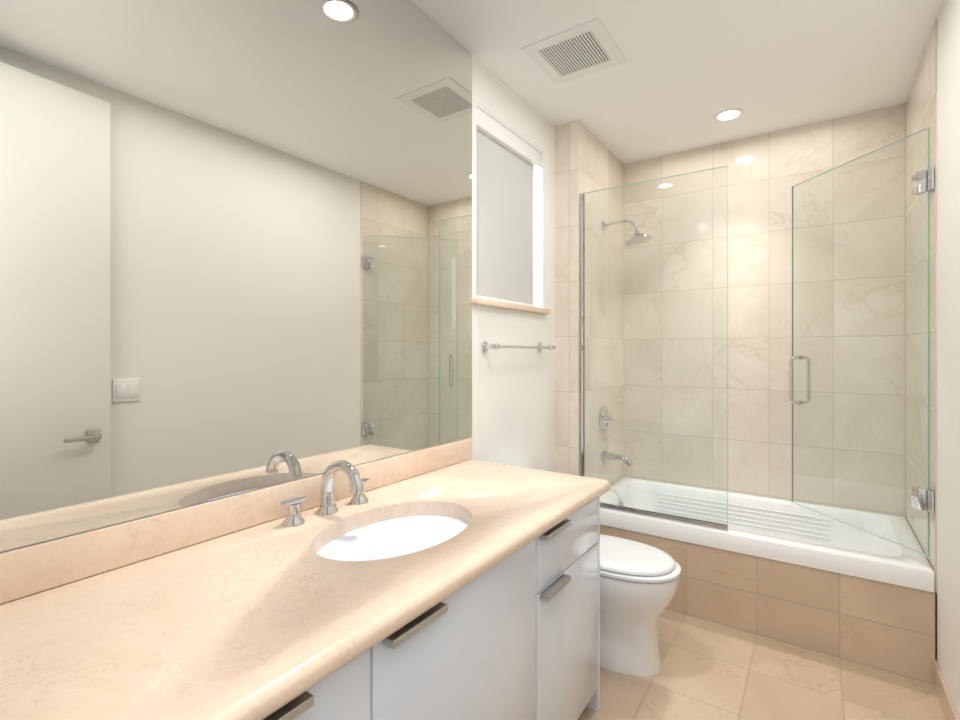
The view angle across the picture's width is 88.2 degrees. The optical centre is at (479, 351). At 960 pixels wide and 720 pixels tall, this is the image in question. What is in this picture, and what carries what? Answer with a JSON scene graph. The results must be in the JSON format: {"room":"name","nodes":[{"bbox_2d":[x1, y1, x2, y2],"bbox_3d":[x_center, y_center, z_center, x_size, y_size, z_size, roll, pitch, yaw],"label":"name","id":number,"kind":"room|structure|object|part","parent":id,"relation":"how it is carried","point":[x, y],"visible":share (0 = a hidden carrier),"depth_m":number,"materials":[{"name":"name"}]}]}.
{"room":"bathroom","nodes":[
{"label":"bathroom","id":0,"kind":"room"},
{"bbox_2d":[0,56,554,604],"bbox_3d":[-0.398,0.000,1.857,0.150,2.700,4.720,0,0,34],"label":"wall","id":1,"kind":"structure","parent":0,"point":[512,406],"depth_m":2.57,"materials":[{"name":"paint"}]},
{"bbox_2d":[0,0,471,551],"bbox_3d":[-0.527,-0.482,1.525,0.006,1.731,1.735,0,0,34],"label":"mirror","id":2,"kind":"object","parent":1,"relation":"attached to","point":[234,246],"visible":1,"depth_m":1.30,"materials":[{"name":"silver mirror"}]},
{"bbox_2d":[0,438,471,601],"bbox_3d":[-0.526,0.432,1.517,0.016,0.095,1.724,0,0,34],"label":"backsplash","id":3,"kind":"structure","parent":1,"relation":"attached to","point":[31,569],"depth_m":1.17,"materials":[{"name":"beige stone"}]},
{"bbox_2d":[475,102,543,307],"bbox_3d":[0.125,-0.685,2.593,0.114,0.928,0.693,0,0,34],"label":"window","id":4,"kind":"structure","parent":1,"relation":"in","point":[538,237],"depth_m":2.85,"materials":[{"name":"white paint"}]},
{"bbox_2d":[476,107,541,305],"bbox_3d":[0.144,-0.695,2.580,0.062,0.885,0.669,0,0,34],"label":"roller blind","id":5,"kind":"object","parent":4,"relation":"attached to","point":[508,162],"visible":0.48,"depth_m":2.54,"materials":[{"name":"fabric"}]},
{"bbox_2d":[472,297,549,313],"bbox_3d":[0.154,-0.233,2.573,0.102,0.030,0.745,0,0,34],"label":"window sill","id":6,"kind":"structure","parent":1,"relation":"attached to","point":[498,304],"depth_m":2.47,"materials":[{"name":"stone"}]},
{"bbox_2d":[482,341,555,351],"bbox_3d":[0.215,-0.025,2.546,0.084,0.054,0.666,0,0,34],"label":"towel rail","id":7,"kind":"object","parent":1,"relation":"attached to","point":[540,347],"visible":1,"depth_m":2.41,"materials":[{"name":"silver metal"}]},
{"bbox_2d":[555,120,623,484],"bbox_3d":[0.741,0.000,3.260,0.150,2.700,0.820,0,0,34],"label":"tiled wall","id":8,"kind":"structure","parent":0,"point":[586,160],"depth_m":3.02,"materials":[{"name":"tile"}]},
{"bbox_2d":[599,406,612,429],"bbox_3d":[0.825,0.430,3.196,0.058,0.156,0.165,0,0,34],"label":"shower valve","id":9,"kind":"object","parent":8,"relation":"attached to","point":[604,419],"depth_m":3.18,"materials":[{"name":"silver metal"}]},
{"bbox_2d":[602,451,632,465],"bbox_3d":[0.882,0.683,3.163,0.190,0.079,0.064,0,0,34],"label":"tub spout","id":10,"kind":"object","parent":8,"relation":"attached to","point":[606,456],"depth_m":3.15,"materials":[{"name":"silver metal"}]},
{"bbox_2d":[602,220,651,245],"bbox_3d":[0.930,-0.763,3.130,0.307,0.175,0.170,0,0,34],"label":"shower head","id":11,"kind":"object","parent":8,"relation":"attached to","point":[635,240],"depth_m":3.09},
{"bbox_2d":[410,0,943,163],"bbox_3d":[0.366,-1.400,1.336,2.000,0.100,4.720,0,0,34],"label":"ceiling","id":12,"kind":"structure","parent":0,"point":[683,76],"depth_m":2.29,"materials":[{"name":"paint"}]},
{"bbox_2d":[521,18,626,84],"bbox_3d":[0.432,-1.347,2.248,0.360,0.004,0.360,0,0,34],"label":"ceiling vent","id":13,"kind":"object","parent":12,"relation":"in","point":[585,49],"visible":1,"depth_m":2.23,"materials":[{"name":"white plastic"}]},
{"bbox_2d":[714,109,742,121],"bbox_3d":[1.414,-1.346,2.818,0.150,0.006,0.150,0,0,34],"label":"recessed light","id":14,"kind":"object","parent":12,"relation":"in","point":[727,115],"visible":1,"depth_m":2.82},
{"bbox_2d":[577,609,945,719],"bbox_3d":[0.366,1.400,1.336,2.000,0.100,4.720,0,0,34],"label":"floor","id":15,"kind":"structure","parent":0,"point":[709,670],"depth_m":2.00,"materials":[{"name":"tile"}]},
{"bbox_2d":[260,490,607,719],"bbox_3d":[-0.271,0.937,1.332,0.646,0.823,1.706,0,0,34],"label":"bathroom vanity","id":16,"kind":"object","parent":15,"relation":"on","point":[468,589],"depth_m":1.28,"materials":[{"name":"wood"}]},
{"bbox_2d":[0,458,609,719],"bbox_3d":[-0.262,0.502,1.337,0.656,0.045,1.724,0,0,34],"label":"countertop","id":17,"kind":"structure","parent":16,"relation":"on","point":[238,625],"depth_m":0.92,"materials":[{"name":"beige stone"}]},
{"bbox_2d":[276,460,371,529],"bbox_3d":[-0.408,0.398,1.452,0.180,0.163,0.321,0,0,34],"label":"faucet","id":18,"kind":"object","parent":17,"relation":"on","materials":[{"name":"silver metal"}]},
{"bbox_2d":[300,502,483,569],"bbox_3d":[-0.225,0.598,1.364,0.375,0.199,0.527,0,0,34],"label":"sink","id":19,"kind":"object","parent":17,"relation":"in","point":[374,541],"depth_m":1.43,"materials":[{"name":"white ceramic"}]},
{"bbox_2d":[600,534,680,675],"bbox_3d":[0.494,0.983,2.290,0.819,0.734,0.406,0,0,34],"label":"toilet","id":20,"kind":"object","parent":15,"relation":"on","point":[639,583],"visible":0.33,"depth_m":2.07,"materials":[{"name":"ceramic"}]},
{"bbox_3d":[0.592,0.898,2.223,0.533,0.026,0.360,0,0,34],"label":"lid","id":21,"kind":"part","parent":20,"relation":"part of","materials":[{"name":"ceramic"}]},
{"bbox_3d":[0.602,0.922,2.216,0.558,0.019,0.370,0,0,34],"label":"seat","id":22,"kind":"part","parent":20,"relation":"part of","materials":[{"name":"plastic"}]},
{"bbox_2d":[600,476,936,683],"bbox_3d":[1.441,1.120,2.777,1.548,0.460,0.824,0,0,34],"label":"bathtub","id":23,"kind":"object","parent":15,"relation":"on","point":[786,571],"visible":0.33,"depth_m":2.36,"materials":[{"name":"tile"}]},
{"bbox_2d":[580,127,933,555],"bbox_3d":[1.378,-0.021,2.691,1.542,1.818,0.587,0,0,34],"label":"shower enclosure","id":24,"kind":"object","parent":23,"relation":"on","point":[922,498],"visible":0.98,"depth_m":2.54,"materials":[{"name":"clear glass"}]},
{"bbox_3d":[0.915,-0.023,2.688,0.774,1.810,0.010,0,0,34],"label":"fixed glass","id":25,"kind":"part","parent":24,"relation":"part of","materials":[{"name":"clear glass"}]},
{"bbox_3d":[1.763,0.155,2.729,0.127,0.275,0.026,0,0,-8],"label":"door handle","id":26,"kind":"part","parent":24,"relation":"part of","materials":[{"name":"silver metal"}]},
{"bbox_3d":[1.806,-0.043,2.416,0.010,1.771,0.738,0,0,-8],"label":"door glass","id":27,"kind":"part","parent":24,"relation":"part of","materials":[{"name":"clear glass"}]},
{"bbox_2d":[624,103,905,517],"bbox_3d":[1.590,0.000,3.267,1.844,2.700,0.150,0,0,34],"label":"tiled wall","id":28,"kind":"structure","parent":0,"point":[767,172],"depth_m":3.03,"materials":[{"name":"tile"}]},
{"bbox_2d":[906,19,936,659],"bbox_3d":[2.185,0.000,2.365,0.156,2.700,0.970,0,0,34],"label":"tiled wall","id":29,"kind":"structure","parent":0,"point":[921,107],"depth_m":2.27,"materials":[{"name":"tile"}]},
{"bbox_2d":[937,0,959,717],"bbox_3d":[0.857,0.000,0.414,0.150,2.700,3.750,0,0,34],"label":"wall","id":30,"kind":"structure","parent":0,"point":[948,339],"depth_m":1.83,"materials":[{"name":"paint"}]},
{"bbox_2d":[933,660,959,719],"bbox_3d":[1.111,1.300,0.930,0.012,0.100,2.609,0,0,34],"label":"baseboard","id":31,"kind":"structure","parent":30,"relation":"attached to","point":[949,710],"depth_m":1.85,"materials":[{"name":"tile"}]}
]}

